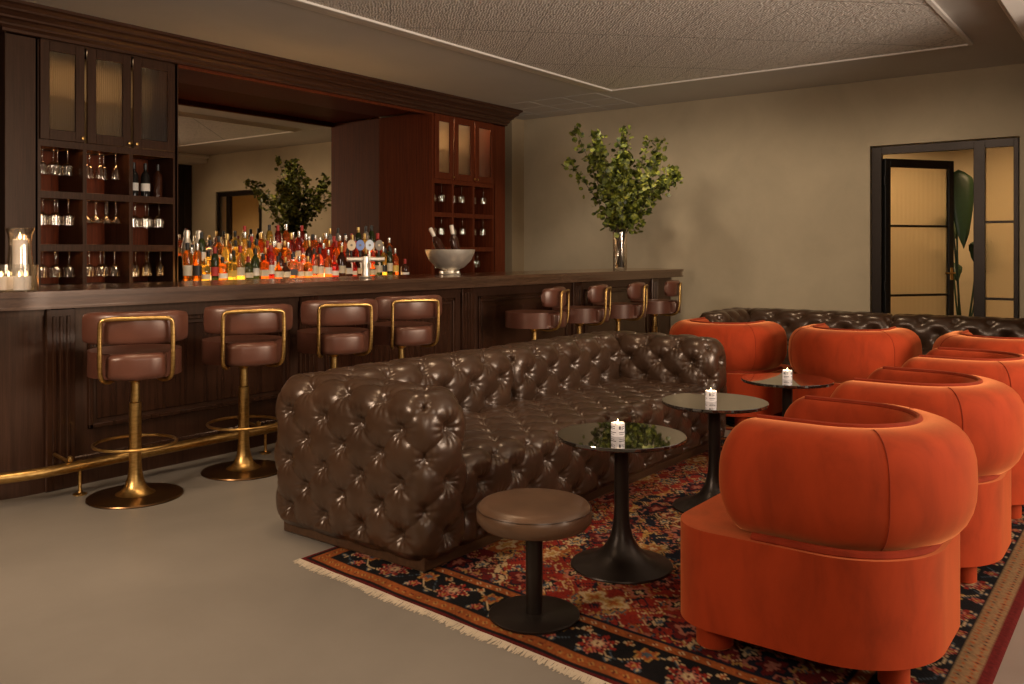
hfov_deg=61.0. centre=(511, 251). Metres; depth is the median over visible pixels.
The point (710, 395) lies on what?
votive candle
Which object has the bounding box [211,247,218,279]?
liquor bottle
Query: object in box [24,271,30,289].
tealight
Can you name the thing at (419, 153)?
bar cabinet
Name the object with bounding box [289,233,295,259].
liquor bottle
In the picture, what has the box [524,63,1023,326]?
wall
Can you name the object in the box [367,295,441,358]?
bar stool
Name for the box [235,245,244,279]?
liquor bottle
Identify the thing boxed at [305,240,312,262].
liquor bottle
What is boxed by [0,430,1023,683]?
floor
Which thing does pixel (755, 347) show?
velvet armchair
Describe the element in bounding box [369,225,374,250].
liquor bottle
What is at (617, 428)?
votive candle
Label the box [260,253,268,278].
liquor bottle
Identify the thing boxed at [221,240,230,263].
liquor bottle
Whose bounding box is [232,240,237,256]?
liquor bottle
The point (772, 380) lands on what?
pedestal table
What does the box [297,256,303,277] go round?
liquor bottle
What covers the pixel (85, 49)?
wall
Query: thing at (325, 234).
liquor bottle
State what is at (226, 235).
liquor bottle
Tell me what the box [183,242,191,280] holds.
liquor bottle
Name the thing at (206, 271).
liquor bottle
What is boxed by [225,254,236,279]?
liquor bottle
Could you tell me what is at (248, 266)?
liquor bottle
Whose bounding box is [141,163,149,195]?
wine bottle
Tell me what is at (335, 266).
liquor bottle
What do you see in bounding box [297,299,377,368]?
bar stool
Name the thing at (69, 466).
rail
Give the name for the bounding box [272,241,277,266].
liquor bottle
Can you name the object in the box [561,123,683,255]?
leafy branches
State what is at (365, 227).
liquor bottle
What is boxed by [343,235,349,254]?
liquor bottle
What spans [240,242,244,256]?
liquor bottle
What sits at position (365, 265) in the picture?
tap
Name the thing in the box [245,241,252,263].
liquor bottle
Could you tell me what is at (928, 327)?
tufted sofa
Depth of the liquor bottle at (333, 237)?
9.04 m
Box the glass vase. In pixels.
[613,232,626,269]
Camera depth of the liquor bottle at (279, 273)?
8.11 m
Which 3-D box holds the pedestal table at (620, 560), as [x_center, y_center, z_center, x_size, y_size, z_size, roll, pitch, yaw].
[0.452,1.024,3.591,0.530,0.541,0.530,0,0,37]
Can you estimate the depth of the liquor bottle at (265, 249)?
8.18 m
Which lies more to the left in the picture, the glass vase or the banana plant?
the glass vase
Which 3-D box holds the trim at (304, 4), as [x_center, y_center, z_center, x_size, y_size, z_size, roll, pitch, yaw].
[-0.411,-1.905,5.137,4.000,0.029,10.110,0,0,37]
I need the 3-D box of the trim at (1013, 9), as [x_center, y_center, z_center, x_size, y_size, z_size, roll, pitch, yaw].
[4.328,-1.840,6.881,0.670,0.160,4.200,0,0,37]
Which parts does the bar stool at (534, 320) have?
seat, backrest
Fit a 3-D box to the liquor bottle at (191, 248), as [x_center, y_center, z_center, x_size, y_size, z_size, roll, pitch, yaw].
[-2.789,0.084,7.570,0.075,0.252,0.075,0,0,-35]
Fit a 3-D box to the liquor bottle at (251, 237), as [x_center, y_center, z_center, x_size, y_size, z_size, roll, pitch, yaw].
[-2.474,-0.005,8.264,0.076,0.290,0.076,0,0,29]
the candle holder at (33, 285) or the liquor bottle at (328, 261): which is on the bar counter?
the candle holder at (33, 285)
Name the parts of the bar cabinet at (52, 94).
cabinet door, glass pane, panel, hanging rail, hanging rail, cabinet door, glass pane, cabinet door, glass pane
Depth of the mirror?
9.83 m
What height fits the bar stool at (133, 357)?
0.998 m
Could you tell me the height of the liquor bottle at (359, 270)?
0.252 m
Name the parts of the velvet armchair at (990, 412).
backrest, seat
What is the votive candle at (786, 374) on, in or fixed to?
on the pedestal table at (772, 380)
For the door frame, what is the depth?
9.08 m
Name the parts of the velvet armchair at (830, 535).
seat, backrest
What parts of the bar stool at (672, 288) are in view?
seat, backrest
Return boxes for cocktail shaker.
[181,230,191,265]
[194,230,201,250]
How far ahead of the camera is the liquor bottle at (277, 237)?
8.66 m
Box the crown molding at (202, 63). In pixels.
[0,0,522,125]
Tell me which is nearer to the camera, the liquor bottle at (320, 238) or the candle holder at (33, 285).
the candle holder at (33, 285)
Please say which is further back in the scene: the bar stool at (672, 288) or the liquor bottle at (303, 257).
the bar stool at (672, 288)
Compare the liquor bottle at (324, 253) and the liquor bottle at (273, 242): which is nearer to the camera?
the liquor bottle at (273, 242)
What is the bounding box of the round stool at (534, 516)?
[476,488,591,634]
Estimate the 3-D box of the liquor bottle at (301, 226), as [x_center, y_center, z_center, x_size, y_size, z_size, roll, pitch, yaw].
[-2.151,-0.112,8.907,0.070,0.324,0.070,0,0,34]
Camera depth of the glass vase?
10.14 m
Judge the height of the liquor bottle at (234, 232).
0.252 m
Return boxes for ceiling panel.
[306,0,966,89]
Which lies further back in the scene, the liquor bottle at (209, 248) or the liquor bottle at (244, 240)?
the liquor bottle at (244, 240)
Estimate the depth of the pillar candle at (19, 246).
4.74 m
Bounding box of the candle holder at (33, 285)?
[5,228,34,288]
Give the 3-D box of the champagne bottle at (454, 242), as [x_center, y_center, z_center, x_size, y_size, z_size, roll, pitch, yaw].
[-0.515,-0.080,7.963,0.115,0.338,0.082,0,0,0]
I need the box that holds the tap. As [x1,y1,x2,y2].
[346,240,384,277]
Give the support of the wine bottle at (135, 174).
in the bar cabinet at (52, 94)
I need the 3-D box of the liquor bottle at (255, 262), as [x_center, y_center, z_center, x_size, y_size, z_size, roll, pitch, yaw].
[-2.341,0.114,7.929,0.079,0.302,0.079,0,0,21]
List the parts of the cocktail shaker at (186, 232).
lid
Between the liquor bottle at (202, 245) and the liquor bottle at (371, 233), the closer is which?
the liquor bottle at (202, 245)
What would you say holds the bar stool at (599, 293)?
on the floor
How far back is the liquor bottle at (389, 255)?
9.27 m
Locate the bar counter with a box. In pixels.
[0,268,683,499]
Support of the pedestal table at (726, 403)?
on the patterned rug at (623, 633)
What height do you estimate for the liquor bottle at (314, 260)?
0.303 m
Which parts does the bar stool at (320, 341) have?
seat, backrest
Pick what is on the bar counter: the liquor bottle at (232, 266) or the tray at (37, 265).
the tray at (37, 265)
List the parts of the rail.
post, post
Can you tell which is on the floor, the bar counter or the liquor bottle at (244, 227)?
the bar counter
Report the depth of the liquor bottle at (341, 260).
8.71 m
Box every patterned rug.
[294,437,1023,683]
[726,416,752,430]
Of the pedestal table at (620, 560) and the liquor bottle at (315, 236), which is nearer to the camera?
the pedestal table at (620, 560)
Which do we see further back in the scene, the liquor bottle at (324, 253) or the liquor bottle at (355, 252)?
the liquor bottle at (355, 252)
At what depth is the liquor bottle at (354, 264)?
8.87 m
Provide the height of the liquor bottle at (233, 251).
0.227 m
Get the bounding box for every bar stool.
[82,310,187,509]
[201,304,292,480]
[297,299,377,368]
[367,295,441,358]
[505,286,569,339]
[552,284,611,333]
[593,282,647,330]
[631,280,681,331]
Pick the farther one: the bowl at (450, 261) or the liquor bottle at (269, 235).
the liquor bottle at (269, 235)
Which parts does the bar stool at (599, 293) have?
seat, backrest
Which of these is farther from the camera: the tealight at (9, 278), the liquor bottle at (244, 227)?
the liquor bottle at (244, 227)
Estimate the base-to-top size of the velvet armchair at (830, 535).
0.765 m
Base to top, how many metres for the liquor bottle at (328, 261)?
0.289 m
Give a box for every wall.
[85,49,416,117]
[505,118,523,271]
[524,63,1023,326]
[883,149,972,315]
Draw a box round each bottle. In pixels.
[133,162,138,195]
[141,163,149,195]
[153,164,161,196]
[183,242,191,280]
[190,247,192,275]
[193,243,201,280]
[198,232,205,261]
[202,258,210,280]
[203,251,210,268]
[206,240,212,257]
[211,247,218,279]
[215,236,222,258]
[219,257,227,279]
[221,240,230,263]
[223,234,231,253]
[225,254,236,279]
[231,231,239,248]
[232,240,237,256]
[232,250,235,261]
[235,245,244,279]
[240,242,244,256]
[241,226,247,240]
[241,232,247,251]
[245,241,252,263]
[245,256,252,278]
[250,236,253,250]
[251,248,259,278]
[253,239,259,260]
[258,232,264,255]
[260,248,266,261]
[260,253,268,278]
[266,225,272,244]
[266,240,268,253]
[267,245,274,278]
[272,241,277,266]
[274,225,280,248]
[275,256,283,277]
[278,252,283,267]
[280,241,285,259]
[282,224,289,247]
[282,257,290,277]
[284,242,291,266]
[288,253,297,277]
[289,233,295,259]
[295,231,302,261]
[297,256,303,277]
[300,225,304,242]
[300,248,305,264]
[303,234,307,254]
[304,256,312,277]
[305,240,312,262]
[311,234,315,249]
[311,248,317,276]
[314,235,318,247]
[316,237,321,255]
[317,247,323,276]
[321,243,326,260]
[323,233,327,250]
[324,250,331,276]
[326,240,332,261]
[328,228,331,243]
[331,236,335,250]
[332,256,338,276]
[333,241,339,261]
[335,228,339,240]
[337,246,345,276]
[338,235,341,250]
[340,242,345,257]
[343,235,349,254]
[346,253,352,275]
[352,241,358,262]
[352,261,356,275]
[355,227,361,240]
[355,254,361,275]
[362,233,366,251]
[363,226,368,239]
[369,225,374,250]
[370,256,376,275]
[374,233,379,252]
[375,250,381,274]
[381,246,386,274]
[386,238,392,254]
[386,246,392,274]
[393,248,398,274]
[401,259,408,274]
[429,227,444,248]
[449,225,459,248]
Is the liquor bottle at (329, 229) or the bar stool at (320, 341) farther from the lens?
the liquor bottle at (329, 229)
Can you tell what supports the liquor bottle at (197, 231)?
on the countertop
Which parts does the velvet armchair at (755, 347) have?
backrest, seat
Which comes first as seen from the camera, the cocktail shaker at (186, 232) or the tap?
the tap
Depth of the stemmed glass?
7.23 m
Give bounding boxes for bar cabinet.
[0,31,177,285]
[379,113,504,274]
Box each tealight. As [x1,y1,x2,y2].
[0,272,6,289]
[3,271,14,289]
[13,272,24,289]
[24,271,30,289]
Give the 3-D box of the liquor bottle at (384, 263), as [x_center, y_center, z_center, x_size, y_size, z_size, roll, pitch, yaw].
[-1.366,0.102,9.225,0.085,0.325,0.085,0,0,15]
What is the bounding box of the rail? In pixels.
[0,421,277,495]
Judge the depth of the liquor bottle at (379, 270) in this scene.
9.13 m
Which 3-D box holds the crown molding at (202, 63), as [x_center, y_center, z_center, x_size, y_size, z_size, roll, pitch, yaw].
[-2.321,-1.800,9.456,1.128,0.239,6.710,0,0,37]
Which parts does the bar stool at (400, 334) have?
seat, backrest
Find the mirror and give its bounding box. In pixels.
[178,83,379,280]
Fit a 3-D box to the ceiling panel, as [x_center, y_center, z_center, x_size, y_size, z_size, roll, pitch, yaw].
[-0.356,-1.913,5.077,3.760,0.010,10.080,0,0,37]
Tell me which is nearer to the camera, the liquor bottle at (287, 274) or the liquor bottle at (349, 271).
the liquor bottle at (287, 274)
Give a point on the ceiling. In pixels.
(270, 27)
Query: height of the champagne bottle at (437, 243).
0.324 m
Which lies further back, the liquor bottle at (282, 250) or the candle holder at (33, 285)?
the liquor bottle at (282, 250)
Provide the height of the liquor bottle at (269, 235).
0.322 m
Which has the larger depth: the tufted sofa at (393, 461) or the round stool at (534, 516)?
the tufted sofa at (393, 461)
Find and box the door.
[883,158,954,315]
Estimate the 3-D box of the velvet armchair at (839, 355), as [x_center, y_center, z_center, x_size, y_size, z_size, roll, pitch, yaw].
[2.427,0.911,6.212,0.852,0.765,0.857,0,0,37]
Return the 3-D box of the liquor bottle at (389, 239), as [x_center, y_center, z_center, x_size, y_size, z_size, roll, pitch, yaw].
[-1.369,-0.010,9.706,0.078,0.300,0.078,0,0,-39]
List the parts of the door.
handle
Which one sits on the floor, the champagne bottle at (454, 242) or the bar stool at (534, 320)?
the bar stool at (534, 320)
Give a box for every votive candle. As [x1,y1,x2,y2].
[611,420,624,436]
[705,389,716,401]
[782,368,791,379]
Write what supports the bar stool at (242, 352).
on the floor
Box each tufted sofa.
[274,330,726,571]
[699,307,1023,370]
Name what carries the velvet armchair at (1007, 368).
on the patterned rug at (623, 633)
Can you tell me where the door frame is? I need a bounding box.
[872,137,1019,317]
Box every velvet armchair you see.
[669,317,791,425]
[681,395,977,683]
[788,323,921,401]
[830,366,1023,583]
[902,347,1023,518]
[932,330,1023,354]
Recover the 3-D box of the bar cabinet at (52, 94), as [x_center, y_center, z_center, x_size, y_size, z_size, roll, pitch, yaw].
[-3.838,-0.215,7.600,0.982,3.030,1.480,0,0,37]
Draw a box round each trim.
[276,0,972,91]
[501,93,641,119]
[996,0,1023,39]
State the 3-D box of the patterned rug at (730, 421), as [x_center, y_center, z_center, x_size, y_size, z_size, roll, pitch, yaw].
[3.162,1.296,7.021,3.800,0.006,2.987,0,0,37]
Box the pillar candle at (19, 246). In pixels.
[12,233,27,276]
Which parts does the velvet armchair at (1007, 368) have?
backrest, seat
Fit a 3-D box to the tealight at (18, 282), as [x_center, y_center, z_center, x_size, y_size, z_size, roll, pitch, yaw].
[-2.585,0.149,4.562,0.056,0.100,0.056,0,0,37]
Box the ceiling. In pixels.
[22,0,1023,116]
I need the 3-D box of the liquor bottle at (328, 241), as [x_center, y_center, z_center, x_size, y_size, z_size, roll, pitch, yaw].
[-1.855,0.046,8.816,0.086,0.328,0.086,0,0,43]
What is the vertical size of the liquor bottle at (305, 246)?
0.326 m
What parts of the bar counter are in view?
panel, panel, panel, panel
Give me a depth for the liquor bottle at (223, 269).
7.63 m
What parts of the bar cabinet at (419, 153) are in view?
cabinet door, glass pane, hanging rail, cabinet door, glass pane, cabinet door, glass pane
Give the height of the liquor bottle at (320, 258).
0.310 m
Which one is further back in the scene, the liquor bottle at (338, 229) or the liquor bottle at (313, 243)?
the liquor bottle at (338, 229)
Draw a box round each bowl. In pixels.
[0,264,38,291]
[425,249,474,274]
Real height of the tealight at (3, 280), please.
0.100 m
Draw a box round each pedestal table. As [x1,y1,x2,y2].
[557,422,686,583]
[661,393,768,512]
[741,373,834,416]
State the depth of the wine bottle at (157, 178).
7.85 m
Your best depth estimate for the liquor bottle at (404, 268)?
9.48 m
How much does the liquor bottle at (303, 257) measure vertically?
0.252 m
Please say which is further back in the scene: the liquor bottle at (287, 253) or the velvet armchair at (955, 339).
the liquor bottle at (287, 253)
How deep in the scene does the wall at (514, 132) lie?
12.48 m
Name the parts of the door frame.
pane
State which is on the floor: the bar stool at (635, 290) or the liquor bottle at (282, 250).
the bar stool at (635, 290)
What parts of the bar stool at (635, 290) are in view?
seat, backrest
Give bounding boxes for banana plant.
[954,170,972,315]
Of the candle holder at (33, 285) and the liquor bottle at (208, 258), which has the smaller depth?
the candle holder at (33, 285)
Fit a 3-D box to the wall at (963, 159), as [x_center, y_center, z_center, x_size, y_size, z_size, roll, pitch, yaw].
[5.135,-0.310,10.636,5.800,3.220,2.330,0,0,37]
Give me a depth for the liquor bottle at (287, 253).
8.37 m
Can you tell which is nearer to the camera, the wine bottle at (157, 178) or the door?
the wine bottle at (157, 178)

